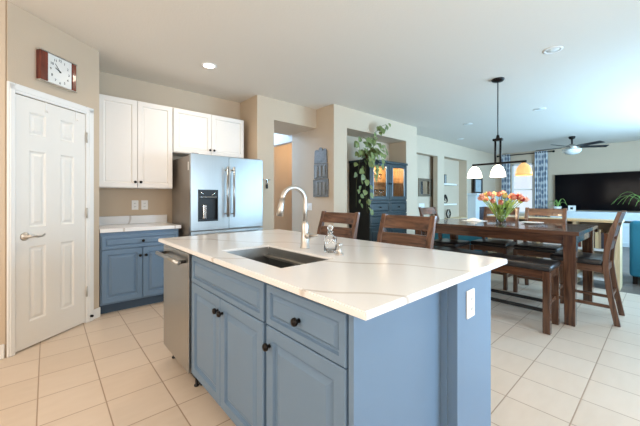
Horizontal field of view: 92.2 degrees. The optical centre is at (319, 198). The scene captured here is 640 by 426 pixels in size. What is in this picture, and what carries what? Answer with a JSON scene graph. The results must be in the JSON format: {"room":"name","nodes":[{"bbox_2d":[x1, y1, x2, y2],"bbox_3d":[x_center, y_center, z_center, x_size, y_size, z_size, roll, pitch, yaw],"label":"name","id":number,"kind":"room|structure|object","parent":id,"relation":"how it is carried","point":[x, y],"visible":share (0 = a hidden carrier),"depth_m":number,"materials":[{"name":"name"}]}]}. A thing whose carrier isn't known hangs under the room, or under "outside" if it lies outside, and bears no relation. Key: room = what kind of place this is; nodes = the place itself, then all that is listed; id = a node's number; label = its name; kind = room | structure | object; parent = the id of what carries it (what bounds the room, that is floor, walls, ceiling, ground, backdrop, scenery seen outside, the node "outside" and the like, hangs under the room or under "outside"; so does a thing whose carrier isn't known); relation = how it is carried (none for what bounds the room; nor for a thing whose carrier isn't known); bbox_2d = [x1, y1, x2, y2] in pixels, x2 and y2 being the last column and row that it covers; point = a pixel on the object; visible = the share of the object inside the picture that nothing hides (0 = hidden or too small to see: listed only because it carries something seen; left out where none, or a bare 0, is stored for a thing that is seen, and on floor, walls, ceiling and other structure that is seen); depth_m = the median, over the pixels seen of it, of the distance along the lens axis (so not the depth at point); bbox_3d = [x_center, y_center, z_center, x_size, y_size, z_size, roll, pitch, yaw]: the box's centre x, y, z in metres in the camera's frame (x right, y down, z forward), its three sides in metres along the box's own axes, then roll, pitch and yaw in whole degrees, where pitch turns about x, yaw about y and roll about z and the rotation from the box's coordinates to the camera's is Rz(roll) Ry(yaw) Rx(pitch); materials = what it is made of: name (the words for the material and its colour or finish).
{"room":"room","nodes":[
{"label":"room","id":0,"kind":"room"},
{"bbox_2d":[0,0,5,357],"bbox_3d":[-3.338,-0.155,1.610,2.385,2.740,0.120,0,0,-42],"label":"wall","id":1,"kind":"structure","parent":0,"point":[2,2],"depth_m":2.35,"materials":[{"name":"paint"}]},
{"bbox_2d":[0,344,3,359],"bbox_3d":[-3.295,1.160,1.558,2.380,0.110,0.015,0,0,-42],"label":"baseboard","id":2,"kind":"structure","parent":1,"relation":"attached to","point":[1,345],"depth_m":2.34,"materials":[{"name":"white paint"}]},
{"bbox_2d":[6,0,98,356],"bbox_3d":[-2.393,-0.155,2.779,0.110,2.740,0.824,0,0,8],"label":"wall","id":3,"kind":"structure","parent":0,"point":[25,32],"depth_m":2.70,"materials":[{"name":"paint"}]},
{"bbox_2d":[7,81,93,357],"bbox_3d":[-2.389,0.155,2.736,0.132,2.120,0.756,0,0,8],"label":"trim","id":4,"kind":"structure","parent":3,"relation":"attached to","point":[12,88],"depth_m":2.58,"materials":[{"name":"white paint"}]},
{"bbox_2d":[15,94,87,352],"bbox_3d":[-2.328,0.189,2.718,0.097,2.029,0.622,0,0,8],"label":"door","id":5,"kind":"structure","parent":3,"relation":"in","point":[49,139],"depth_m":2.66,"materials":[{"name":"white paint"}]},
{"bbox_2d":[35,47,76,92],"bbox_3d":[-2.320,-1.125,2.724,0.049,0.270,0.336,0,0,8],"label":"wall clock","id":6,"kind":"object","parent":3,"relation":"attached to","point":[52,69],"visible":1,"depth_m":2.69,"materials":[{"name":"brown wood"}]},
{"bbox_2d":[94,307,99,318],"bbox_3d":[-2.277,1.165,3.141,0.014,0.100,0.084,0,0,8],"label":"baseboard","id":7,"kind":"structure","parent":3,"relation":"attached to","point":[97,310],"depth_m":3.14,"materials":[{"name":"white paint"}]},
{"bbox_2d":[99,71,291,230],"bbox_3d":[-1.454,-0.155,5.629,4.900,2.740,1.350,0,0,-42],"label":"wall","id":8,"kind":"structure","parent":0,"point":[112,201],"depth_m":4.15,"materials":[{"name":"paint"}]},
{"bbox_2d":[99,215,166,224],"bbox_3d":[-2.368,0.261,3.892,0.803,0.102,0.025,0,0,-42],"label":"backsplash","id":9,"kind":"structure","parent":8,"relation":"attached to","point":[105,220],"depth_m":3.87,"materials":[{"name":"white stone"}]},
{"bbox_2d":[132,200,137,209],"bbox_3d":[-2.354,0.077,3.921,0.076,0.120,0.010,0,0,-42],"label":"wall outlet","id":10,"kind":"object","parent":8,"relation":"attached to","point":[134,202],"visible":1,"depth_m":3.92,"materials":[{"name":"white plastic"}]},
{"bbox_2d":[99,94,171,188],"bbox_3d":[-2.258,-0.647,3.752,0.782,1.035,0.380,0,0,-42],"label":"upper cabinet","id":11,"kind":"object","parent":8,"relation":"attached to","point":[135,137],"visible":0.98,"depth_m":3.62,"materials":[{"name":"white paint"}]},
{"bbox_2d":[141,200,147,209],"bbox_3d":[-2.273,0.077,3.992,0.076,0.120,0.010,0,0,-42],"label":"wall outlet","id":12,"kind":"object","parent":8,"relation":"attached to","point":[144,203],"visible":1,"depth_m":3.99,"materials":[{"name":"white plastic"}]},
{"bbox_2d":[172,107,243,157],"bbox_3d":[-1.592,-0.880,4.343,0.990,0.570,0.380,0,0,-42],"label":"upper cabinet","id":13,"kind":"object","parent":8,"relation":"attached to","point":[192,131],"visible":0.98,"depth_m":4.19,"materials":[{"name":"white paint"}]},
{"bbox_2d":[240,95,273,229],"bbox_3d":[-1.034,-0.155,4.846,0.289,2.740,0.680,0,0,-42],"label":"wall pier","id":14,"kind":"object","parent":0,"point":[257,112],"visible":0.36,"depth_m":4.61,"materials":[{"name":"paint"}]},
{"bbox_2d":[274,133,291,146],"bbox_3d":[-1.484,-0.635,6.084,1.260,3.700,2.970,0,0,-42],"label":"wall","id":15,"kind":"structure","parent":0,"point":[279,139],"depth_m":6.03,"materials":[{"name":"white paint"}]},
{"bbox_2d":[274,99,315,135],"bbox_3d":[-0.647,-1.365,5.269,0.851,0.320,0.800,0,0,-42],"label":"wall header","id":16,"kind":"structure","parent":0,"point":[289,118],"depth_m":5.03,"materials":[{"name":"paint"}]},
{"bbox_2d":[292,104,346,233],"bbox_3d":[-0.037,-0.155,5.453,0.305,2.740,1.125,0,0,-42],"label":"wall","id":17,"kind":"structure","parent":0,"point":[330,133],"depth_m":5.13,"materials":[{"name":"paint"}]},
{"bbox_2d":[307,203,311,209],"bbox_3d":[-0.181,0.135,5.376,0.011,0.124,0.120,0,0,-42],"label":"light switch","id":18,"kind":"object","parent":17,"relation":"attached to","point":[309,205],"visible":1,"depth_m":5.38,"materials":[{"name":"white plastic"}]},
{"bbox_2d":[313,147,328,196],"bbox_3d":[0.010,-0.448,5.147,0.030,0.826,0.376,0,0,-42],"label":"wall art","id":19,"kind":"object","parent":17,"relation":"attached to","point":[321,185],"visible":1,"depth_m":5.12,"materials":[{"name":"metal"}]},
{"bbox_2d":[0,247,639,425],"bbox_3d":[1.461,1.275,5.095,14.450,0.120,8.520,0,0,-42],"label":"floor","id":20,"kind":"structure","parent":0,"point":[116,368],"depth_m":2.14,"materials":[{"name":"beige tile"}]},
{"bbox_2d":[99,228,177,313],"bbox_3d":[-2.172,0.784,3.655,0.775,0.862,0.630,0,0,-42],"label":"base cabinet","id":21,"kind":"object","parent":20,"relation":"on","point":[131,274],"visible":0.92,"depth_m":3.37,"materials":[{"name":"blue paint"}]},
{"bbox_2d":[99,215,180,232],"bbox_3d":[-2.174,0.281,3.673,0.803,0.142,0.610,0,0,-42],"label":"countertop","id":22,"kind":"structure","parent":21,"relation":"on","point":[107,224],"depth_m":3.72,"materials":[{"name":"white stone"}]},
{"bbox_2d":[155,244,201,386],"bbox_3d":[-0.807,0.779,2.317,0.669,0.872,0.553,0,0,-42],"label":"dishwasher","id":23,"kind":"object","parent":20,"relation":"on","point":[177,263],"visible":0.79,"depth_m":2.06,"materials":[{"name":"metal"}]},
{"bbox_2d":[172,153,262,236],"bbox_3d":[-1.367,0.333,4.170,0.968,1.764,0.788,0,0,-42],"label":"refrigerator","id":24,"kind":"object","parent":20,"relation":"on","point":[211,194],"visible":0.69,"depth_m":3.88,"materials":[{"name":"metal"}]},
{"bbox_2d":[192,255,267,425],"bbox_3d":[-0.299,0.771,1.802,0.655,0.888,0.871,0,0,-42],"label":"base cabinet","id":25,"kind":"object","parent":20,"relation":"on","point":[229,307],"visible":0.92,"depth_m":1.52,"materials":[{"name":"blue paint"}]},
{"bbox_2d":[262,284,348,425],"bbox_3d":[0.147,0.771,1.299,0.655,0.888,0.470,0,0,-42],"label":"base cabinet","id":26,"kind":"object","parent":20,"relation":"on","point":[306,347],"visible":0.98,"depth_m":1.08,"materials":[{"name":"blue paint"}]},
{"bbox_2d":[158,229,506,320],"bbox_3d":[-0.145,0.314,1.949,1.099,0.026,2.043,0,0,-42],"label":"countertop","id":27,"kind":"structure","parent":26,"relation":"on","point":[371,279],"depth_m":1.35,"materials":[{"name":"white stone"}]},
{"bbox_2d":[228,247,327,267],"bbox_3d":[-0.253,0.430,1.679,0.317,0.237,0.610,0,0,-42],"label":"sink","id":28,"kind":"object","parent":27,"relation":"in","point":[279,258],"visible":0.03,"depth_m":1.90,"materials":[{"name":"metal"}]},
{"bbox_2d":[276,185,318,248],"bbox_3d":[-0.133,0.109,1.804,0.237,0.383,0.137,0,0,-42],"label":"kitchen faucet","id":29,"kind":"object","parent":27,"relation":"on","point":[305,235],"visible":1,"depth_m":1.87,"materials":[{"name":"silver metal"}]},
{"bbox_2d":[324,225,336,252],"bbox_3d":[0.059,0.223,1.753,0.074,0.155,0.074,0,0,-42],"label":"soap bottle","id":30,"kind":"object","parent":27,"relation":"on","point":[330,241],"visible":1,"depth_m":1.72,"materials":[{"name":"clear glass"}]},
{"bbox_2d":[317,211,359,238],"bbox_3d":[0.006,0.667,2.764,0.575,1.095,0.470,0,0,-45],"label":"dining chair","id":31,"kind":"object","parent":20,"relation":"on","point":[330,217],"visible":0.19,"depth_m":2.90,"materials":[{"name":"brown wood"}]},
{"bbox_2d":[349,159,407,241],"bbox_3d":[1.155,0.253,5.951,1.200,1.925,0.524,0,0,-42],"label":"china hutch","id":32,"kind":"object","parent":20,"relation":"on","point":[393,201],"visible":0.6,"depth_m":5.70,"materials":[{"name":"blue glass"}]},
{"bbox_2d":[354,123,390,214],"bbox_3d":[0.897,-0.542,5.428,0.475,1.651,0.783,0,0,35],"label":"pothos","id":33,"kind":"object","parent":32,"relation":"on","point":[370,155],"visible":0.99,"depth_m":5.32,"materials":[{"name":"plant"}]},
{"bbox_2d":[374,182,400,184],"bbox_3d":[1.133,-0.304,5.976,1.108,0.008,0.424,0,0,-42],"label":"shelf","id":34,"kind":"object","parent":32,"relation":"attached to","point":[375,183],"depth_m":6.17,"materials":[{"name":"clear glass"}]},
{"bbox_2d":[349,291,439,425],"bbox_3d":[0.292,0.771,1.099,0.532,0.888,0.021,0,0,-42],"label":"island end panel","id":35,"kind":"object","parent":20,"relation":"on","point":[394,355],"visible":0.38,"depth_m":1.06,"materials":[{"name":"blue paint"}]},
{"bbox_2d":[377,213,436,248],"bbox_3d":[0.481,0.667,2.206,0.575,1.095,0.470,0,0,-42],"label":"dining chair","id":36,"kind":"object","parent":20,"relation":"on","point":[423,223],"visible":0.23,"depth_m":2.34,"materials":[{"name":"brown wood"}]},
{"bbox_2d":[418,207,469,249],"bbox_3d":[1.796,0.667,4.469,0.470,1.095,0.575,0,0,-42],"label":"dining chair","id":37,"kind":"object","parent":20,"relation":"on","point":[444,242],"visible":0.37,"depth_m":4.41,"materials":[{"name":"brown wood"}]},
{"bbox_2d":[434,238,469,247],"bbox_3d":[1.845,0.626,4.413,0.470,0.058,0.426,0,0,-42],"label":"seat cushion","id":38,"kind":"object","parent":37,"relation":"on","point":[444,242],"depth_m":4.29,"materials":[{"name":"black leather"}]},
{"bbox_2d":[434,233,487,251],"bbox_3d":[3.425,0.845,6.384,0.900,0.740,1.900,0,0,-42],"label":"sofa","id":39,"kind":"object","parent":20,"relation":"on","point":[460,237],"visible":0.07,"depth_m":6.27,"materials":[{"name":"teal fabric"}]},
{"bbox_2d":[467,193,501,219],"bbox_3d":[5.253,0.522,9.717,2.160,1.385,0.298,0,0,-42],"label":"fireplace","id":40,"kind":"object","parent":20,"relation":"on","point":[475,207],"visible":0.41,"depth_m":9.11,"materials":[{"name":"white paint"}]},
{"bbox_2d":[473,178,482,192],"bbox_3d":[4.850,-0.406,9.448,0.640,0.470,0.030,0,0,-42],"label":"framed picture","id":41,"kind":"object","parent":40,"relation":"on","point":[477,182],"visible":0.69,"depth_m":9.40,"materials":[{"name":"brown metal"}]},
{"bbox_2d":[476,180,480,191],"bbox_3d":[4.851,-0.406,9.447,0.440,0.370,0.012,0,0,-42],"label":"print","id":42,"kind":"object","parent":41,"relation":"attached to","point":[478,182],"depth_m":9.45},
{"bbox_2d":[470,207,519,290],"bbox_3d":[2.523,0.667,4.440,0.575,1.095,0.470,0,0,-42],"label":"dining chair","id":43,"kind":"object","parent":20,"relation":"on","point":[502,246],"visible":0.58,"depth_m":4.32,"materials":[{"name":"brown wood"}]},
{"bbox_2d":[470,238,515,247],"bbox_3d":[2.467,0.626,4.390,0.426,0.058,0.470,0,0,-42],"label":"seat cushion","id":44,"kind":"object","parent":43,"relation":"on","point":[479,243],"depth_m":4.29,"materials":[{"name":"black leather"}]},
{"bbox_2d":[433,246,560,334],"bbox_3d":[1.738,0.906,3.382,0.396,0.618,1.386,0,0,-42],"label":"bench","id":45,"kind":"object","parent":20,"relation":"on","point":[548,270],"visible":0.5,"depth_m":2.95,"materials":[{"name":"brown wood"}]},
{"bbox_2d":[433,246,560,271],"bbox_3d":[1.738,0.625,3.382,0.396,0.056,1.386,0,0,-42],"label":"seat cushion","id":46,"kind":"object","parent":45,"relation":"on","point":[523,263],"depth_m":2.99,"materials":[{"name":"black leather"}]},
{"bbox_2d":[415,218,596,326],"bbox_3d":[2.267,0.762,3.915,1.159,0.905,1.755,0,0,-42],"label":"dining table","id":47,"kind":"object","parent":20,"relation":"on","point":[569,235],"visible":0.64,"depth_m":3.31,"materials":[{"name":"brown wood"}]},
{"bbox_2d":[462,218,482,221],"bbox_3d":[2.170,0.286,4.334,0.260,0.046,0.260,0,0,-42],"label":"napkin","id":48,"kind":"object","parent":47,"relation":"on","point":[470,219],"visible":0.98,"depth_m":4.31,"materials":[{"name":"fabric"}]},
{"bbox_2d":[495,207,506,223],"bbox_3d":[2.289,0.207,3.898,0.140,0.205,0.140,0,0,-42],"label":"glass vase","id":49,"kind":"object","parent":47,"relation":"on","point":[502,220],"visible":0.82,"depth_m":3.85,"materials":[{"name":"clear glass"}]},
{"bbox_2d":[479,196,496,216],"bbox_3d":[2.135,0.125,3.881,0.285,0.345,0.057,0,0,-7],"label":"tulip","id":50,"kind":"object","parent":49,"relation":"in","point":[481,198],"visible":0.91,"depth_m":3.87,"materials":[{"name":"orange plant"}]},
{"bbox_2d":[487,191,497,214],"bbox_3d":[2.178,0.098,3.861,0.210,0.397,0.057,0,0,-19],"label":"tulip","id":51,"kind":"object","parent":49,"relation":"in","point":[489,193],"visible":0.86,"depth_m":3.84,"materials":[{"name":"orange plant"}]},
{"bbox_2d":[490,198,498,216],"bbox_3d":[2.167,0.142,3.818,0.066,0.311,0.266,0,0,45],"label":"tulip","id":52,"kind":"object","parent":49,"relation":"in","point":[492,200],"visible":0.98,"depth_m":3.76,"materials":[{"name":"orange plant"}]},
{"bbox_2d":[496,192,503,206],"bbox_3d":[2.235,0.101,3.817,0.166,0.392,0.060,0,0,-42],"label":"tulip","id":53,"kind":"object","parent":49,"relation":"in","point":[498,194],"visible":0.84,"depth_m":3.78,"materials":[{"name":"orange plant"}]},
{"bbox_2d":[497,200,502,218],"bbox_3d":[2.192,0.153,3.765,0.066,0.290,0.303,0,0,25],"label":"tulip","id":54,"kind":"object","parent":49,"relation":"in","point":[500,202],"visible":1,"depth_m":3.68,"materials":[{"name":"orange plant"}]},
{"bbox_2d":[502,193,507,213],"bbox_3d":[2.255,0.110,3.775,0.058,0.375,0.230,0,0,23],"label":"tulip","id":55,"kind":"object","parent":49,"relation":"in","point":[504,195],"visible":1,"depth_m":3.72,"materials":[{"name":"yellow plant"}]},
{"bbox_2d":[502,194,516,217],"bbox_3d":[2.278,0.119,3.747,0.066,0.356,0.277,0,0,-8],"label":"tulip","id":56,"kind":"object","parent":49,"relation":"in","point":[514,196],"visible":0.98,"depth_m":3.66,"materials":[{"name":"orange plant"}]},
{"bbox_2d":[505,194,523,216],"bbox_3d":[2.366,0.120,3.783,0.057,0.354,0.250,0,0,-34],"label":"tulip","id":57,"kind":"object","parent":49,"relation":"in","point":[520,197],"visible":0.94,"depth_m":3.71,"materials":[{"name":"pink plant"}]},
{"bbox_2d":[506,197,529,217],"bbox_3d":[2.413,0.134,3.798,0.291,0.328,0.058,0,0,31],"label":"tulip","id":58,"kind":"object","parent":49,"relation":"in","point":[526,198],"visible":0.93,"depth_m":3.75,"materials":[{"name":"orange plant"}]},
{"bbox_2d":[521,221,543,223],"bbox_3d":[2.675,0.300,3.886,0.250,0.018,0.250,0,0,-42],"label":"plate","id":59,"kind":"object","parent":47,"relation":"on","point":[527,222],"visible":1,"depth_m":3.89,"materials":[{"name":"ceramic"}]},
{"bbox_2d":[513,207,566,292],"bbox_3d":[2.885,0.667,4.032,0.575,1.095,0.470,0,0,-42],"label":"dining chair","id":60,"kind":"object","parent":20,"relation":"on","point":[525,248],"visible":0.45,"depth_m":4.01,"materials":[{"name":"brown wood"}]},
{"bbox_2d":[513,242,562,252],"bbox_3d":[2.829,0.626,3.983,0.426,0.058,0.470,0,0,-42],"label":"seat cushion","id":61,"kind":"object","parent":60,"relation":"on","point":[525,247],"depth_m":3.89,"materials":[{"name":"black leather"}]},
{"bbox_2d":[488,215,624,290],"bbox_3d":[3.532,0.752,4.780,0.350,0.925,1.680,0,0,-42],"label":"console table","id":62,"kind":"object","parent":20,"relation":"on","point":[605,224],"visible":0.26,"depth_m":4.37,"materials":[{"name":"beige wood"}]},
{"bbox_2d":[595,232,598,247],"bbox_3d":[3.904,0.573,4.331,0.170,0.223,0.034,0,0,-42],"label":"book","id":63,"kind":"object","parent":62,"relation":"on","point":[596,233],"visible":0.82,"depth_m":4.28,"materials":[{"name":"paper"}]},
{"bbox_2d":[599,229,602,248],"bbox_3d":[3.925,0.554,4.308,0.170,0.262,0.025,0,0,-42],"label":"book","id":64,"kind":"object","parent":62,"relation":"on","point":[600,230],"visible":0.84,"depth_m":4.25,"materials":[{"name":"paper"}]},
{"bbox_2d":[601,232,604,248],"bbox_3d":[3.943,0.576,4.287,0.170,0.217,0.027,0,0,-42],"label":"book","id":65,"kind":"object","parent":62,"relation":"on","point":[602,233],"visible":0.84,"depth_m":4.23,"materials":[{"name":"paper"}]},
{"bbox_2d":[604,233,607,246],"bbox_3d":[3.966,0.578,4.261,0.170,0.214,0.037,0,0,-42],"label":"book","id":66,"kind":"object","parent":62,"relation":"on","point":[605,234],"visible":0.45,"depth_m":4.21,"materials":[{"name":"paper"}]},
{"bbox_2d":[550,210,625,326],"bbox_3d":[2.839,0.667,3.264,0.470,1.095,0.575,0,0,-42],"label":"dining chair","id":67,"kind":"object","parent":20,"relation":"on","point":[604,262],"visible":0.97,"depth_m":3.09,"materials":[{"name":"brown wood"}]},
{"bbox_2d":[550,250,602,264],"bbox_3d":[2.790,0.626,3.319,0.470,0.058,0.426,0,0,-42],"label":"seat cushion","id":68,"kind":"object","parent":67,"relation":"on","point":[584,258],"depth_m":3.20,"materials":[{"name":"black leather"}]},
{"bbox_2d":[550,211,639,246],"bbox_3d":[7.611,0.780,8.342,0.600,0.870,2.130,0,0,-42],"label":"media console","id":69,"kind":"object","parent":20,"relation":"on","point":[629,217],"visible":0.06,"depth_m":7.96,"materials":[{"name":"white paint"}]},
{"bbox_2d":[548,199,566,208],"bbox_3d":[6.804,0.166,8.830,0.446,0.356,0.394,0,0,25],"label":"spider plant","id":70,"kind":"object","parent":69,"relation":"on","point":[557,204],"visible":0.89,"depth_m":8.85,"materials":[{"name":"green plant"}]},
{"bbox_2d":[568,205,575,210],"bbox_3d":[7.118,0.265,8.700,0.102,0.160,0.160,0,0,-42],"label":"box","id":71,"kind":"object","parent":69,"relation":"on","point":[570,207],"visible":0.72,"depth_m":8.67,"materials":[{"name":"plastic"}]},
{"bbox_2d":[611,192,639,204],"bbox_3d":[7.800,0.080,7.467,0.638,0.529,1.208,0,0,-24],"label":"spider plant","id":72,"kind":"object","parent":69,"relation":"on","point":[625,192],"visible":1,"depth_m":7.62,"materials":[{"name":"green plant"}]},
{"bbox_2d":[629,221,639,284],"bbox_3d":[5.059,0.765,4.318,0.800,0.900,0.980,0,0,-42],"label":"armchair","id":73,"kind":"object","parent":20,"relation":"on","point":[634,226],"visible":1,"depth_m":4.38,"materials":[{"name":"teal fabric"}]},
{"bbox_2d":[8,0,639,154],"bbox_3d":[2.234,-1.585,4.224,14.450,0.120,6.190,0,0,-42],"label":"ceiling","id":74,"kind":"structure","parent":0,"point":[430,66],"depth_m":3.27,"materials":[{"name":"beige paint"}]},
{"bbox_2d":[201,62,216,68],"bbox_3d":[-1.268,-1.521,3.519,0.170,0.008,0.170,0,0,-42],"label":"recessed light","id":75,"kind":"object","parent":74,"relation":"in","point":[207,65],"visible":1,"depth_m":3.51,"materials":[{"name":"white paint"}]},
{"bbox_2d":[467,77,532,177],"bbox_3d":[2.266,-0.903,3.924,0.182,1.241,0.752,0,0,-42],"label":"pendant chandelier","id":76,"kind":"object","parent":74,"relation":"hanging from","point":[523,169],"visible":1,"depth_m":3.89,"materials":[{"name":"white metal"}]},
{"bbox_2d":[543,46,562,53],"bbox_3d":[2.380,-1.521,3.148,0.170,0.008,0.170,0,0,-42],"label":"recessed light","id":77,"kind":"object","parent":74,"relation":"in","point":[554,49],"visible":1,"depth_m":3.14,"materials":[{"name":"white paint"}]},
{"bbox_2d":[536,136,608,154],"bbox_3d":[6.121,-1.304,7.565,1.445,0.441,1.374,0,0,-42],"label":"ceiling fan","id":78,"kind":"object","parent":74,"relation":"hanging from","point":[571,149],"visible":1,"depth_m":7.41,"materials":[{"name":"brown metal"}]},
{"bbox_2d":[335,243,342,255],"bbox_3d":[0.099,0.268,1.650,0.043,0.066,0.066,0,0,29],"label":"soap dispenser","id":79,"kind":"object","parent":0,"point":[339,245],"visible":1,"depth_m":1.65,"materials":[{"name":"silver metal"}]},
{"bbox_2d":[347,108,416,233],"bbox_3d":[1.087,-0.155,6.040,2.155,2.740,0.510,0,0,-42],"label":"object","id":80,"kind":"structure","parent":0,"point":[400,140],"depth_m":6.19,"materials":[{"name":"paint"}]},
{"bbox_2d":[417,154,432,216],"bbox_3d":[2.282,-0.155,7.656,2.020,2.740,0.120,0,0,-42],"label":"wall","id":81,"kind":"structure","parent":0,"point":[424,162],"depth_m":7.98,"materials":[{"name":"paint"}]},
{"bbox_2d":[418,178,431,196],"bbox_3d":[2.714,-0.295,7.938,0.640,0.460,0.030,0,0,-42],"label":"wall mirror","id":82,"kind":"object","parent":81,"relation":"attached to","point":[424,185],"visible":1,"depth_m":7.92,"materials":[{"name":"grey metal"}]},
{"bbox_2d":[421,181,429,193],"bbox_3d":[2.710,-0.295,7.943,0.460,0.330,0.006,0,0,-42],"label":"mirror glass","id":83,"kind":"object","parent":82,"relation":"attached to","point":[425,185],"depth_m":7.95,"materials":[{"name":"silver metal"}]},
{"bbox_2d":[417,135,494,218],"bbox_3d":[3.806,-0.155,8.855,5.650,2.740,0.330,0,0,-42],"label":"wall","id":84,"kind":"structure","parent":0,"point":[454,161],"depth_m":8.96,"materials":[{"name":"paint"}]},
{"bbox_3d":[3.749,0.542,8.723,1.386,0.025,0.248,0,0,-42],"label":"niche ledge","id":85,"kind":"object","parent":84,"relation":"attached to","visible":0},
{"bbox_2d":[446,209,450,217],"bbox_3d":[3.568,0.407,8.557,0.272,0.238,0.040,0,0,-42],"label":"ornament","id":86,"kind":"object","parent":85,"relation":"on","point":[449,212],"visible":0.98,"depth_m":8.54,"materials":[{"name":"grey metal"}]},
{"bbox_2d":[440,270,490,425],"bbox_3d":[0.631,0.771,1.388,0.374,0.888,0.162,0,0,-42],"label":"pillar","id":87,"kind":"structure","parent":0,"point":[465,344],"depth_m":1.26,"materials":[{"name":"blue paint"}]},
{"bbox_2d":[466,288,474,318],"bbox_3d":[0.632,0.437,1.289,0.072,0.116,0.010,0,0,-42],"label":"island outlet","id":88,"kind":"object","parent":87,"relation":"attached to","point":[470,294],"visible":1,"depth_m":1.28,"materials":[{"name":"white plastic"}]},
{"bbox_2d":[495,140,639,216],"bbox_3d":[7.772,-0.155,8.733,0.120,2.740,5.580,0,0,-42],"label":"wall","id":89,"kind":"structure","parent":0,"point":[621,156],"depth_m":8.83,"materials":[{"name":"paint"}]},
{"bbox_2d":[512,163,533,212],"bbox_3d":[6.610,-0.340,10.027,0.080,1.610,0.620,0,0,-42],"label":"window","id":90,"kind":"structure","parent":89,"relation":"in","point":[532,164],"depth_m":9.88,"materials":[{"name":"white paint"}]},
{"bbox_2d":[497,150,554,156],"bbox_3d":[6.572,-1.445,9.914,0.103,0.070,1.610,0,0,-42],"label":"curtain rod","id":91,"kind":"object","parent":89,"relation":"attached to","point":[553,150],"visible":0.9,"depth_m":9.79,"materials":[{"name":"brown metal"}]},
{"bbox_2d":[502,154,509,215],"bbox_3d":[6.212,-0.145,10.290,0.065,2.680,0.260,0,0,-42],"label":"curtain","id":92,"kind":"object","parent":91,"relation":"hanging from","point":[505,180],"visible":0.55,"depth_m":10.27,"materials":[{"name":"blue fabric"}]},
{"bbox_2d":[535,151,547,216],"bbox_3d":[6.863,-0.145,9.557,0.065,2.680,0.340,0,0,-42],"label":"curtain","id":93,"kind":"object","parent":91,"relation":"hanging from","point":[541,159],"visible":0.71,"depth_m":9.54,"materials":[{"name":"blue fabric"}]},
{"bbox_2d":[555,171,639,210],"bbox_3d":[7.750,-0.203,8.602,0.077,1.045,1.915,0,0,-42],"label":"television","id":94,"kind":"object","parent":89,"relation":"attached to","point":[588,191],"visible":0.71,"depth_m":8.54,"materials":[{"name":"black plastic"}]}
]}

